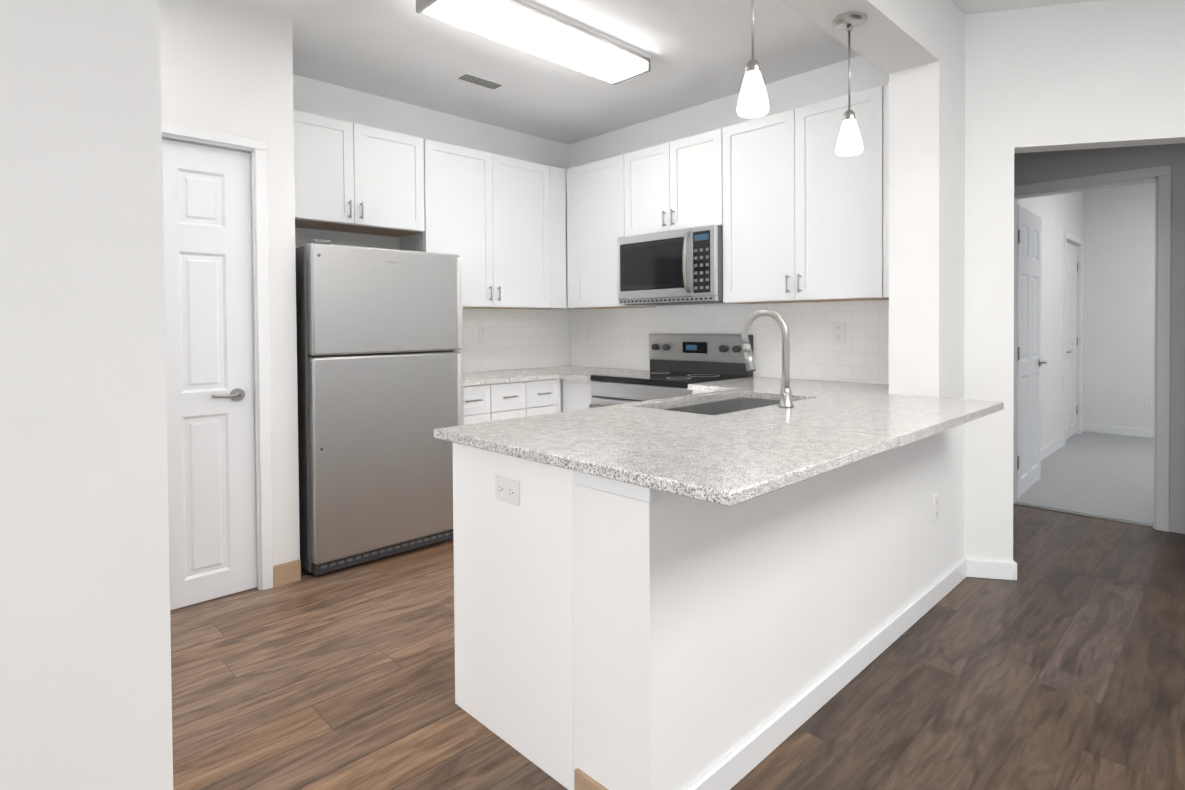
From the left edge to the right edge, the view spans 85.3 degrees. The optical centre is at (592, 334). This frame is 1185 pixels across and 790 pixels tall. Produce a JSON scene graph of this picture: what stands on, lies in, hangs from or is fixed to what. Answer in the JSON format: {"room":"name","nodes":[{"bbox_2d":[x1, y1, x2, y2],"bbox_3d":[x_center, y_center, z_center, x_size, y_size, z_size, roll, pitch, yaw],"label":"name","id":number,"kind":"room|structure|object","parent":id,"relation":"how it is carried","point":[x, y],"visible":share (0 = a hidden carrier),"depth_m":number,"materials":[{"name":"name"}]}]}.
{"room":"kitchen","nodes":[
{"label":"kitchen","id":0,"kind":"room"},
{"bbox_2d":[0,0,172,789],"bbox_3d":[-2.471,-0.106,0.216,3.918,2.710,0.120,-1,1,-44],"label":"wall","id":1,"kind":"structure","parent":0,"point":[85,673],"depth_m":1.44,"materials":[{"name":"paint"}]},
{"bbox_2d":[159,0,299,565],"bbox_3d":[-3.173,-0.121,1.515,4.726,2.710,0.120,-1,1,-44],"label":"wall","id":2,"kind":"structure","parent":0,"point":[226,66],"depth_m":3.03,"materials":[{"name":"paint"}]},
{"bbox_2d":[162,139,256,609],"bbox_3d":[-1.857,0.178,2.782,0.710,2.038,0.153,-1,1,-44],"label":"closet door","id":3,"kind":"structure","parent":2,"relation":"in","point":[207,229],"depth_m":2.89,"materials":[{"name":"white wood"}]},
{"bbox_2d":[162,121,272,590],"bbox_3d":[-1.861,0.150,2.786,0.830,2.110,0.133,-1,1,-44],"label":"door frame","id":4,"kind":"structure","parent":2,"relation":"attached to","point":[261,349],"depth_m":3.00,"materials":[{"name":"white wood"}]},
{"bbox_2d":[273,559,300,587],"bbox_3d":[-1.471,1.147,3.093,0.125,0.100,0.012,-1,1,-44],"label":"baseboard","id":5,"kind":"structure","parent":2,"relation":"attached to","point":[286,573],"depth_m":3.09,"materials":[{"name":"beige wood"}]},
{"bbox_2d":[295,182,569,372],"bbox_3d":[-1.091,-0.182,4.493,2.654,2.710,0.120,-1,1,-44],"label":"wall","id":6,"kind":"structure","parent":0,"point":[304,236],"depth_m":4.01,"materials":[{"name":"paint"}]},
{"bbox_2d":[293,110,566,309],"bbox_3d":[-1.043,-0.702,4.197,2.078,1.043,0.362,-1,1,-44],"label":"upper cabinet","id":7,"kind":"object","parent":6,"relation":"attached to","point":[496,223],"visible":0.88,"depth_m":4.12,"materials":[{"name":"white wood"}]},
{"bbox_2d":[454,308,569,372],"bbox_3d":[-0.727,0.036,4.760,1.508,0.458,0.008,-1,1,-44],"label":"tile backsplash","id":8,"kind":"structure","parent":6,"relation":"attached to","point":[525,338],"depth_m":4.89,"materials":[{"name":"white tile"}]},
{"bbox_2d":[478,328,486,343],"bbox_3d":[-0.800,0.011,4.677,0.072,0.115,0.008,-1,1,-44],"label":"outlet","id":9,"kind":"object","parent":8,"relation":"attached to","point":[482,335],"visible":1,"depth_m":4.67,"materials":[{"name":"white plastic"}]},
{"bbox_2d":[227,0,1096,144],"bbox_3d":[1.734,-1.570,2.089,12.600,0.100,7.850,-1,1,-44],"label":"ceiling","id":10,"kind":"structure","parent":0,"point":[699,51],"depth_m":3.54,"materials":[{"name":"paint"}]},
{"bbox_2d":[453,71,506,90],"bbox_3d":[-0.676,-1.526,3.874,0.300,0.010,0.130,-1,1,-44],"label":"ceiling vent","id":11,"kind":"object","parent":10,"relation":"in","point":[478,80],"visible":1,"depth_m":3.86,"materials":[{"name":"white metal"}]},
{"bbox_2d":[416,0,651,84],"bbox_3d":[-0.232,-1.476,3.183,1.270,0.094,0.294,-1,1,-44],"label":"ceiling light fixture","id":12,"kind":"object","parent":10,"relation":"attached to","point":[534,28],"visible":1,"depth_m":3.10,"materials":[{"name":"frosted white acrylic"},{"name":"white painted metal"}]},
{"bbox_2d":[293,56,888,181],"bbox_3d":[-0.104,-1.374,3.453,2.414,0.308,2.733,-1,1,-44],"label":"soffit","id":13,"kind":"object","parent":10,"relation":"attached to","point":[333,101],"visible":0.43,"depth_m":4.26,"materials":[{"name":"paint"}]},
{"bbox_2d":[780,0,964,80],"bbox_3d":[-0.767,-1.321,0.747,7.138,0.318,0.217,-1,1,-44],"label":"beam","id":14,"kind":"structure","parent":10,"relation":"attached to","point":[890,36],"depth_m":2.67,"materials":[{"name":"paint"}]},
{"bbox_2d":[737,0,768,117],"bbox_3d":[0.493,-0.936,1.979,0.124,0.506,0.124,-1,1,-44],"label":"pendant light","id":15,"kind":"object","parent":14,"relation":"hanging from","point":[753,101],"visible":1,"depth_m":1.96,"materials":[{"name":"white glass"}]},
{"bbox_2d":[832,12,866,155],"bbox_3d":[0.980,-0.947,2.454,0.124,0.506,0.124,-1,1,-44],"label":"pendant light","id":16,"kind":"object","parent":14,"relation":"hanging from","point":[849,142],"visible":1,"depth_m":2.43,"materials":[{"name":"white glass"}]},
{"bbox_2d":[170,504,1184,789],"bbox_3d":[0.343,1.251,0.757,8.660,0.060,7.850,-1,1,-44],"label":"floor","id":17,"kind":"structure","parent":0,"point":[1060,664],"depth_m":2.17,"materials":[{"name":"brown wood"}]},
{"bbox_2d":[295,239,463,575],"bbox_3d":[-1.296,0.358,3.647,0.839,1.658,0.752,-1,1,-44],"label":"fridge","id":18,"kind":"object","parent":17,"relation":"on","point":[380,390],"visible":0.96,"depth_m":3.31,"materials":[{"name":"grey metal"}]},
{"bbox_2d":[463,379,562,424],"bbox_3d":[-0.492,0.733,4.545,1.511,0.869,0.652,-1,1,-44],"label":"base cabinet","id":19,"kind":"object","parent":17,"relation":"on","point":[492,402],"visible":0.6,"depth_m":4.11,"materials":[{"name":"white wood"}]},
{"bbox_2d":[463,366,605,386],"bbox_3d":[-0.501,0.283,4.540,1.515,0.030,0.638,-1,1,-44],"label":"countertop","id":20,"kind":"structure","parent":19,"relation":"on","point":[543,373],"depth_m":4.31,"materials":[{"name":"grey stone"}]},
{"bbox_2d":[554,368,643,380],"bbox_3d":[0.109,0.279,4.489,0.712,0.030,0.268,-1,1,-44],"label":"countertop","id":21,"kind":"structure","parent":19,"relation":"on","point":[581,375],"depth_m":4.46,"materials":[{"name":"grey stone"}]},
{"bbox_2d":[452,442,573,789],"bbox_3d":[-0.052,0.768,2.082,0.560,0.868,0.574,-1,1,-44],"label":"peninsula end panel","id":22,"kind":"object","parent":17,"relation":"on","point":[513,604],"depth_m":1.85,"materials":[{"name":"white wood"}]},
{"bbox_2d":[495,475,519,505],"bbox_3d":[-0.249,0.453,1.870,0.008,0.072,0.115,-1,1,-44],"label":"outlet","id":23,"kind":"object","parent":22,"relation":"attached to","point":[507,490],"visible":1,"depth_m":1.86,"materials":[{"name":"white plastic"}]},
{"bbox_2d":[434,378,1003,506],"bbox_3d":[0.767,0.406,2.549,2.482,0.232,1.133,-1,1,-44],"label":"countertop","id":24,"kind":"structure","parent":22,"relation":"on","point":[730,452],"depth_m":1.97,"materials":[{"name":"grey stone"}]},
{"bbox_2d":[661,397,779,409],"bbox_3d":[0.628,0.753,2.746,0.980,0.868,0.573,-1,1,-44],"label":"sink","id":25,"kind":"object","parent":24,"relation":"in","point":[738,397],"depth_m":3.07,"materials":[{"name":"grey metal"}]},
{"bbox_2d":[741,309,793,406],"bbox_3d":[0.699,0.091,2.622,0.110,0.394,0.240,-1,1,-44],"label":"gooseneck faucet","id":26,"kind":"object","parent":24,"relation":"on","point":[785,395],"visible":1,"depth_m":2.58,"materials":[{"name":"silver metal"}]},
{"bbox_2d":[688,377,769,389],"bbox_3d":[0.886,0.286,3.692,0.712,0.030,0.328,-1,1,-44],"label":"countertop","id":27,"kind":"structure","parent":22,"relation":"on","point":[731,382],"depth_m":3.66,"materials":[{"name":"grey stone"}]},
{"bbox_2d":[563,379,709,411],"bbox_3d":[0.538,0.733,4.099,0.659,0.869,1.486,-1,1,-44],"label":"base cabinet","id":28,"kind":"object","parent":17,"relation":"on","point":[577,395],"depth_m":4.30,"materials":[{"name":"white wood"}]},
{"bbox_2d":[589,334,752,407],"bbox_3d":[0.481,0.585,4.098,0.715,1.165,0.806,-1,1,-44],"label":"range","id":29,"kind":"object","parent":17,"relation":"on","point":[679,363],"visible":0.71,"depth_m":4.12,"materials":[{"name":"grey metal"}]},
{"bbox_2d":[570,303,887,384],"bbox_3d":[0.888,-0.193,4.278,0.120,2.710,2.950,-1,1,-44],"label":"wall","id":30,"kind":"structure","parent":0,"point":[692,305],"depth_m":4.39,"materials":[{"name":"paint"}]},
{"bbox_2d":[567,83,888,308],"bbox_3d":[0.750,-0.712,4.061,0.362,1.043,2.399,-1,1,-44],"label":"upper cabinet","id":31,"kind":"object","parent":30,"relation":"attached to","point":[794,204],"visible":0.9,"depth_m":3.63,"materials":[{"name":"white wood"}]},
{"bbox_2d":[618,224,724,305],"bbox_3d":[0.568,-0.428,4.184,0.454,0.452,0.787,-1,1,-44],"label":"microwave","id":32,"kind":"object","parent":31,"relation":"in","point":[679,267],"visible":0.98,"depth_m":4.01,"materials":[{"name":"grey metal"}]},
{"bbox_2d":[570,300,888,384],"bbox_3d":[0.770,0.032,4.312,0.008,0.458,2.722,-1,1,-44],"label":"backsplash","id":33,"kind":"structure","parent":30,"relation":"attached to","point":[619,337],"depth_m":3.97,"materials":[{"name":"white tile"}]},
{"bbox_2d":[583,327,589,340],"bbox_3d":[-0.049,-0.005,5.139,0.008,0.115,0.072,-1,1,-44],"label":"outlet","id":34,"kind":"object","parent":33,"relation":"attached to","point":[586,333],"visible":1,"depth_m":5.13,"materials":[{"name":"white plastic"}]},
{"bbox_2d":[833,322,844,342],"bbox_3d":[1.401,-0.012,3.652,0.008,0.115,0.072,-1,1,-44],"label":"outlet","id":35,"kind":"object","parent":33,"relation":"attached to","point":[838,332],"visible":1,"depth_m":3.65,"materials":[{"name":"white plastic"}]},
{"bbox_2d":[572,398,963,789],"bbox_3d":[0.914,0.757,2.429,2.450,0.868,0.277,-1,1,-44],"label":"wall","id":36,"kind":"structure","parent":0,"point":[708,636],"depth_m":1.71,"materials":[{"name":"paint"}]},
{"bbox_2d":[574,768,607,789],"bbox_3d":[0.010,1.170,1.619,0.012,0.080,0.150,-1,1,-44],"label":"baseboard","id":37,"kind":"structure","parent":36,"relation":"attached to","point":[584,781],"depth_m":1.64,"materials":[{"name":"beige wood"}]},
{"bbox_2d":[687,559,966,789],"bbox_3d":[0.976,1.150,2.306,2.327,0.085,0.014,-1,1,-44],"label":"baseboard","id":38,"kind":"structure","parent":36,"relation":"attached to","point":[738,764],"depth_m":2.05,"materials":[{"name":"white"}]},
{"bbox_2d":[889,61,964,398],"bbox_3d":[1.628,-0.454,3.089,0.468,1.522,0.217,-1,1,-44],"label":"column","id":39,"kind":"structure","parent":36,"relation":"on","point":[926,222],"depth_m":2.93,"materials":[{"name":"paint"}]},
{"bbox_2d":[932,493,938,521],"bbox_3d":[1.512,0.760,2.829,0.072,0.115,0.008,-1,1,-44],"label":"outlet","id":40,"kind":"object","parent":36,"relation":"in","point":[935,507],"depth_m":2.82,"materials":[{"name":"white plastic"}]},
{"bbox_2d":[1018,191,1084,448],"bbox_3d":[4.122,-0.242,5.916,3.880,2.710,0.120,-1,1,-44],"label":"wall","id":41,"kind":"structure","parent":0,"point":[1059,214],"depth_m":6.07,"materials":[{"name":"paint"}]},
{"bbox_2d":[1041,436,1063,459],"bbox_3d":[3.724,1.069,5.445,2.610,0.085,0.014,-1,1,-44],"label":"baseboard","id":42,"kind":"structure","parent":41,"relation":"attached to","point":[1049,449],"depth_m":5.97,"materials":[{"name":"white wood"}]},
{"bbox_2d":[1066,242,1077,439],"bbox_3d":[4.957,0.065,6.701,0.802,2.020,0.153,-1,1,-44],"label":"closet door","id":43,"kind":"structure","parent":41,"relation":"in","point":[1071,341],"depth_m":6.77,"materials":[{"name":"white wood"}]},
{"bbox_2d":[1063,231,1082,444],"bbox_3d":[4.988,0.029,6.667,0.940,2.108,0.016,-1,1,-44],"label":"trim","id":44,"kind":"structure","parent":41,"relation":"attached to","point":[1073,238],"depth_m":6.37,"materials":[{"name":"white wood"}]},
{"bbox_2d":[964,0,1184,561],"bbox_3d":[3.223,-0.187,2.830,2.900,2.710,0.120,0,1,13],"label":"wall","id":45,"kind":"structure","parent":0,"point":[1092,74],"depth_m":3.05,"materials":[{"name":"paint"}]},
{"bbox_2d":[963,559,1016,580],"bbox_3d":[3.211,1.126,2.787,1.570,0.085,2.462,-1,1,-44],"label":"baseboard","id":46,"kind":"structure","parent":45,"relation":"attached to","point":[1001,570],"depth_m":3.08,"materials":[{"name":"white wood"}]},
{"bbox_2d":[1014,143,1184,533],"bbox_3d":[3.661,-0.201,3.525,0.120,2.710,3.200,-1,1,-44],"label":"wall","id":47,"kind":"structure","parent":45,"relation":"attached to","point":[1032,167],"depth_m":3.74,"materials":[{"name":"paint"}]},
{"bbox_2d":[1017,204,1047,498],"bbox_3d":[3.180,0.114,4.717,0.844,2.020,0.154,-1,1,-44],"label":"bedroom door","id":48,"kind":"structure","parent":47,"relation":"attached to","point":[1030,362],"depth_m":4.66,"materials":[{"name":"white wood"}]},
{"bbox_2d":[1013,164,1171,531],"bbox_3d":[3.106,0.079,4.089,0.136,2.140,0.860,-1,1,-44],"label":"door frame","id":49,"kind":"structure","parent":47,"relation":"attached to","point":[1160,177],"depth_m":3.78,"materials":[{"name":"grey wood"}]},
{"bbox_2d":[1014,431,1153,527],"bbox_3d":[5.088,1.146,4.893,3.970,0.072,2.950,-1,1,-44],"label":"floor","id":50,"kind":"structure","parent":0,"point":[1105,476],"depth_m":4.94,"materials":[{"name":"grey carpet"}]},
{"bbox_2d":[1083,182,1154,428],"bbox_3d":[6.477,-0.263,6.151,0.120,2.710,2.830,-1,1,-44],"label":"wall","id":51,"kind":"structure","parent":0,"point":[1119,262],"depth_m":6.90,"materials":[{"name":"paint"}]},
{"bbox_2d":[1083,424,1153,437],"bbox_3d":[6.438,1.039,6.124,0.014,0.085,2.830,-1,1,-44],"label":"baseboard","id":52,"kind":"structure","parent":51,"relation":"attached to","point":[1140,432],"depth_m":6.91,"materials":[{"name":"white wood"}]},
{"bbox_2d":[1145,396,1153,406],"bbox_3d":[5.837,0.698,6.737,0.008,0.115,0.072,-1,1,-44],"label":"outlet","id":53,"kind":"object","parent":51,"relation":"attached to","point":[1149,401],"visible":0.9,"depth_m":6.73,"materials":[{"name":"white plastic"}]}
]}

